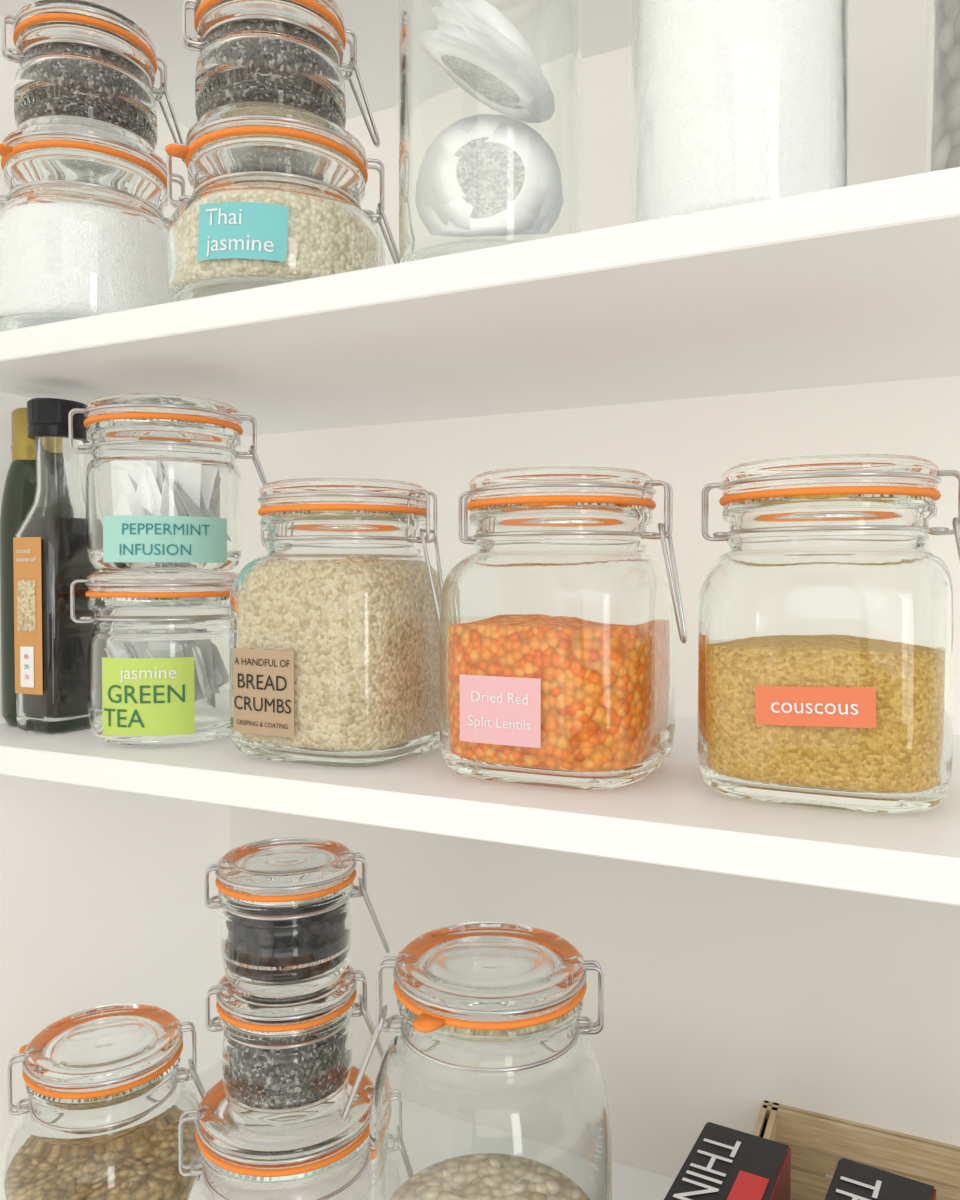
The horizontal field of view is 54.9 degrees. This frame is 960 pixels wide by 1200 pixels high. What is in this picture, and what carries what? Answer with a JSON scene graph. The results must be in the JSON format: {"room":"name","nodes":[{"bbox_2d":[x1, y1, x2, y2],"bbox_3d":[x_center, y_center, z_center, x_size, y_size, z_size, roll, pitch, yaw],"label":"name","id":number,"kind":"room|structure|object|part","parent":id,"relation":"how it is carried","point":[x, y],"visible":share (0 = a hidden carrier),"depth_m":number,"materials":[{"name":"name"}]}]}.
{"room":"pantry","nodes":[
{"label":"pantry","id":0,"kind":"room"},
{"bbox_2d":[0,14,229,1156],"bbox_3d":[-0.819,0.013,-0.296,0.150,2.600,2.470,1,2,26],"label":"wall","id":1,"kind":"structure","parent":0,"point":[102,891],"depth_m":0.66,"materials":[{"name":"paint"}]},
{"bbox_2d":[228,0,959,1178],"bbox_3d":[0.922,-0.002,0.317,2.750,2.600,0.150,1,2,26],"label":"wall","id":2,"kind":"structure","parent":0,"point":[725,995],"depth_m":0.61,"materials":[{"name":"paint"}]},
{"bbox_2d":[0,0,631,128],"bbox_3d":[0.313,-0.374,0.369,1.300,0.016,0.270,1,2,26],"label":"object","id":3,"kind":"structure","parent":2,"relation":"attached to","point":[606,24],"depth_m":0.61,"materials":[{"name":"white paint"}]},
{"bbox_2d":[188,1059,674,1199],"bbox_3d":[0.248,0.415,0.253,1.300,0.030,0.570,1,2,26],"label":"shelf","id":4,"kind":"object","parent":2,"relation":"attached to","point":[628,1182],"visible":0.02,"depth_m":0.62,"materials":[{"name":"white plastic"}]},
{"bbox_2d":[0,1003,205,1199],"bbox_3d":[-0.213,0.320,0.527,0.110,0.146,0.110,1,2,32],"label":"jar","id":5,"kind":"object","parent":4,"relation":"on","point":[106,1091],"visible":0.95,"depth_m":0.49,"materials":[{"name":"clear glass"}]},
{"bbox_3d":[-0.213,0.252,0.525,0.083,0.011,0.083,-1,1,-22],"label":"glass lid","id":6,"kind":"part","parent":5,"relation":"part of","materials":[{"name":"clear glass"}]},
{"bbox_2d":[178,1064,374,1199],"bbox_3d":[-0.102,0.328,0.491,0.112,0.132,0.111,1,2,34],"label":"jar","id":7,"kind":"object","parent":4,"relation":"on","point":[324,1156],"visible":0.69,"depth_m":0.46,"materials":[{"name":"clear glass"}]},
{"bbox_3d":[-0.102,0.335,0.491,0.111,0.118,0.111,0,1,-12],"label":"glass","id":8,"kind":"part","parent":7,"relation":"part of","materials":[{"name":"clear glass"}]},
{"bbox_3d":[-0.102,0.268,0.489,0.092,0.011,0.092,0,1,-12],"label":"glass lid","id":9,"kind":"part","parent":7,"relation":"part of","materials":[{"name":"clear glass"}]},
{"bbox_2d":[205,964,383,1124],"bbox_3d":[-0.102,0.230,0.489,0.088,0.064,0.073,1,2,27],"label":"jar","id":10,"kind":"object","parent":7,"relation":"on","point":[288,1059],"visible":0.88,"depth_m":0.46,"materials":[{"name":"clear glass"}]},
{"bbox_3d":[-0.102,0.203,0.488,0.071,0.010,0.071,0,1,-12],"label":"glass lid","id":11,"kind":"part","parent":10,"relation":"part of","materials":[{"name":"clear glass"}]},
{"bbox_3d":[-0.102,0.236,0.489,0.070,0.050,0.070,0,1,-12],"label":"glass","id":12,"kind":"part","parent":10,"relation":"part of","materials":[{"name":"clear glass"}]},
{"bbox_2d":[204,837,389,996],"bbox_3d":[-0.102,0.166,0.487,0.088,0.064,0.073,1,2,27],"label":"jar","id":13,"kind":"object","parent":10,"relation":"on","point":[286,923],"visible":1,"depth_m":0.46,"materials":[{"name":"clear glass"}]},
{"bbox_3d":[-0.102,0.139,0.486,0.071,0.010,0.071,0,1,-12],"label":"glass lid","id":14,"kind":"part","parent":13,"relation":"part of","materials":[{"name":"clear glass"}]},
{"bbox_3d":[-0.102,0.172,0.487,0.070,0.050,0.070,0,1,-12],"label":"glass","id":15,"kind":"part","parent":13,"relation":"part of","materials":[{"name":"clear glass"}]},
{"bbox_2d":[342,922,611,1199],"bbox_3d":[0.004,0.277,0.419,0.110,0.236,0.110,1,2,41],"label":"jar","id":16,"kind":"object","parent":4,"relation":"on","point":[490,1085],"visible":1,"depth_m":0.38,"materials":[{"name":"clear glass"}]},
{"bbox_3d":[0.004,0.165,0.416,0.085,0.011,0.085,0,1,1],"label":"glass lid","id":17,"kind":"part","parent":16,"relation":"part of","materials":[{"name":"clear glass"}]},
{"bbox_3d":[0.004,0.284,0.419,0.110,0.222,0.110,0,1,1],"label":"glass","id":18,"kind":"part","parent":16,"relation":"part of","materials":[{"name":"clear glass"}]},
{"bbox_2d":[664,1122,790,1199],"bbox_3d":[0.090,0.328,0.382,0.041,0.130,0.170,1,2,30],"label":"box","id":19,"kind":"object","parent":4,"relation":"on","point":[724,1163],"visible":1,"depth_m":0.43,"materials":[{"name":"black cardboard"}]},
{"bbox_2d":[752,1100,959,1199],"bbox_3d":[0.274,0.360,0.477,0.270,0.067,0.145,1,2,26],"label":"wooden box","id":20,"kind":"object","parent":4,"relation":"on","point":[817,1142],"visible":0.51,"depth_m":0.57,"materials":[{"name":"brown solid wood"}]},
{"bbox_2d":[825,1158,935,1199],"bbox_3d":[0.142,0.329,0.354,0.041,0.130,0.170,1,2,32],"label":"box","id":21,"kind":"object","parent":20,"relation":"in","point":[851,1180],"visible":1,"depth_m":0.41,"materials":[{"name":"black cardboard"}]},
{"bbox_2d":[0,167,959,435],"bbox_3d":[0.313,-0.135,0.375,1.300,0.016,0.270,1,2,26],"label":"shelf","id":22,"kind":"object","parent":2,"relation":"attached to","point":[858,283],"visible":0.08,"depth_m":0.44,"materials":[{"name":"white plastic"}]},
{"bbox_2d":[0,123,184,331],"bbox_3d":[-0.230,-0.204,0.543,0.104,0.112,0.105,1,1,22],"label":"jar","id":23,"kind":"object","parent":22,"relation":"on","point":[83,227],"visible":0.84,"depth_m":0.50,"materials":[{"name":"clear glass"}]},
{"bbox_3d":[-0.230,-0.254,0.542,0.090,0.011,0.090,-1,1,-23],"label":"glass lid","id":24,"kind":"part","parent":23,"relation":"part of","materials":[{"name":"clear glass"}]},
{"bbox_2d":[1,0,184,163],"bbox_3d":[-0.229,-0.295,0.546,0.078,0.070,0.087,0,1,17],"label":"jar","id":25,"kind":"object","parent":23,"relation":"on","point":[82,62],"visible":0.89,"depth_m":0.51,"materials":[{"name":"clear glass"}]},
{"bbox_3d":[-0.230,-0.325,0.541,0.076,0.010,0.076,-1,2,-34],"label":"glass lid","id":26,"kind":"part","parent":25,"relation":"part of","materials":[{"name":"clear glass"}]},
{"bbox_3d":[-0.230,-0.289,0.542,0.077,0.057,0.077,-1,2,-34],"label":"glass","id":27,"kind":"part","parent":25,"relation":"part of","materials":[{"name":"clear glass"}]},
{"bbox_2d":[165,106,399,301],"bbox_3d":[-0.106,-0.192,0.486,0.112,0.091,0.112,1,2,36],"label":"jar","id":28,"kind":"object","parent":22,"relation":"on","point":[278,193],"visible":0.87,"depth_m":0.44,"materials":[{"name":"clear glass"}]},
{"bbox_3d":[-0.106,-0.232,0.485,0.092,0.011,0.092,0,1,-12],"label":"glass lid","id":29,"kind":"part","parent":28,"relation":"part of","materials":[{"name":"clear glass"}]},
{"bbox_2d":[182,0,379,147],"bbox_3d":[-0.110,-0.273,0.486,0.094,0.070,0.078,0,1,17],"label":"jar","id":30,"kind":"object","parent":28,"relation":"on","point":[288,54],"visible":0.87,"depth_m":0.46,"materials":[{"name":"clear glass"}]},
{"bbox_3d":[-0.110,-0.267,0.486,0.077,0.057,0.077,-1,1,-21],"label":"glass","id":31,"kind":"part","parent":30,"relation":"part of","materials":[{"name":"clear glass"}]},
{"bbox_3d":[-0.110,-0.303,0.485,0.076,0.010,0.076,-1,1,-21],"label":"glass lid","id":32,"kind":"part","parent":30,"relation":"part of","materials":[{"name":"clear glass"}]},
{"bbox_2d":[398,0,581,262],"bbox_3d":[0.006,-0.247,0.424,0.105,0.205,0.086,1,2,43],"label":"jar","id":33,"kind":"object","parent":22,"relation":"on","point":[490,91],"visible":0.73,"depth_m":0.39,"materials":[{"name":"clear glass"}]},
{"bbox_2d":[631,0,849,222],"bbox_3d":[0.112,-0.247,0.399,0.090,0.205,0.108,1,2,43],"label":"jar","id":34,"kind":"object","parent":22,"relation":"on","point":[734,102],"visible":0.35,"depth_m":0.36,"materials":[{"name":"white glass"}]},
{"bbox_2d":[924,0,959,172],"bbox_3d":[0.256,-0.247,0.418,0.108,0.205,0.100,0,1,0],"label":"storage jar","id":35,"kind":"object","parent":22,"relation":"on","point":[942,67],"visible":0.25,"depth_m":0.41,"materials":[{"name":"clear glass"}]},
{"bbox_2d":[0,717,959,905],"bbox_3d":[0.313,0.092,0.381,1.300,0.016,0.270,1,2,26],"label":"shelf","id":36,"kind":"object","parent":2,"relation":"attached to","point":[672,817],"visible":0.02,"depth_m":0.38,"materials":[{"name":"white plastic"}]},
{"bbox_2d":[0,408,35,726],"bbox_3d":[-0.281,-0.021,0.589,0.044,0.198,0.044,1,2,26],"label":"olive oil bottle","id":37,"kind":"object","parent":36,"relation":"on","point":[20,482],"visible":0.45,"depth_m":0.57,"materials":[{"name":"green glass"}]},
{"bbox_2d":[13,398,104,734],"bbox_3d":[-0.255,-0.020,0.560,0.036,0.198,0.046,1,2,26],"label":"oil bottle","id":38,"kind":"object","parent":36,"relation":"on","point":[50,553],"visible":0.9,"depth_m":0.54,"materials":[{"name":"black glass"}]},
{"bbox_2d":[17,580,35,630],"bbox_3d":[-0.266,0.003,0.541,0.016,0.030,0.001,1,2,26],"label":"picture","id":39,"kind":"object","parent":38,"relation":"attached to","point":[26,589],"depth_m":0.54},
{"bbox_3d":[-0.266,0.039,0.542,0.011,0.024,0.001,1,2,26],"label":"label panel","id":40,"kind":"part","parent":38,"relation":"part of","materials":[{"name":"white paper"}]},
{"bbox_2d":[70,572,237,745],"bbox_3d":[-0.183,0.032,0.540,0.103,0.096,0.088,1,1,21],"label":"jar","id":41,"kind":"object","parent":36,"relation":"on","point":[158,654],"visible":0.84,"depth_m":0.50,"materials":[{"name":"clear glass"}]},
{"bbox_3d":[-0.183,-0.011,0.539,0.086,0.011,0.086,0,1,-19],"label":"glass lid","id":42,"kind":"part","parent":41,"relation":"part of","materials":[{"name":"clear glass"}]},
{"bbox_2d":[68,393,267,571],"bbox_3d":[-0.183,-0.065,0.538,0.103,0.096,0.088,1,1,21],"label":"jar","id":43,"kind":"object","parent":41,"relation":"on","point":[164,481],"visible":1,"depth_m":0.50,"materials":[{"name":"clear glass"}]},
{"bbox_3d":[-0.183,-0.107,0.536,0.086,0.011,0.086,0,1,-19],"label":"glass lid","id":44,"kind":"part","parent":43,"relation":"part of","materials":[{"name":"clear glass"}]},
{"bbox_3d":[-0.183,-0.058,0.538,0.086,0.082,0.086,0,1,-19],"label":"glass","id":45,"kind":"part","parent":43,"relation":"part of","materials":[{"name":"clear glass"}]},
{"bbox_2d":[229,478,446,767],"bbox_3d":[-0.069,0.010,0.491,0.114,0.141,0.102,1,2,26],"label":"jar","id":46,"kind":"object","parent":36,"relation":"on","point":[334,630],"visible":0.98,"depth_m":0.45,"materials":[{"name":"clear glass"}]},
{"bbox_3d":[-0.072,-0.054,0.491,0.089,0.013,0.089,1,2,26],"label":"glass lid","id":47,"kind":"part","parent":46,"relation":"part of","materials":[{"name":"clear glass"}]},
{"bbox_2d":[439,466,686,789],"bbox_3d":[0.042,0.011,0.444,0.114,0.141,0.102,1,2,26],"label":"jar","id":48,"kind":"object","parent":36,"relation":"on","point":[557,636],"visible":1,"depth_m":0.40,"materials":[{"name":"clear glass"}]},
{"bbox_3d":[0.039,-0.053,0.445,0.089,0.013,0.089,1,2,26],"label":"glass lid","id":49,"kind":"part","parent":48,"relation":"part of","materials":[{"name":"clear glass"}]},
{"bbox_2d":[697,454,959,813],"bbox_3d":[0.155,0.012,0.404,0.114,0.141,0.102,1,2,26],"label":"jar","id":50,"kind":"object","parent":36,"relation":"on","point":[825,670],"visible":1,"depth_m":0.36,"materials":[{"name":"clear glass"}]},
{"bbox_3d":[0.151,-0.052,0.405,0.089,0.013,0.089,1,2,26],"label":"glass lid","id":51,"kind":"part","parent":50,"relation":"part of","materials":[{"name":"clear glass"}]}
]}

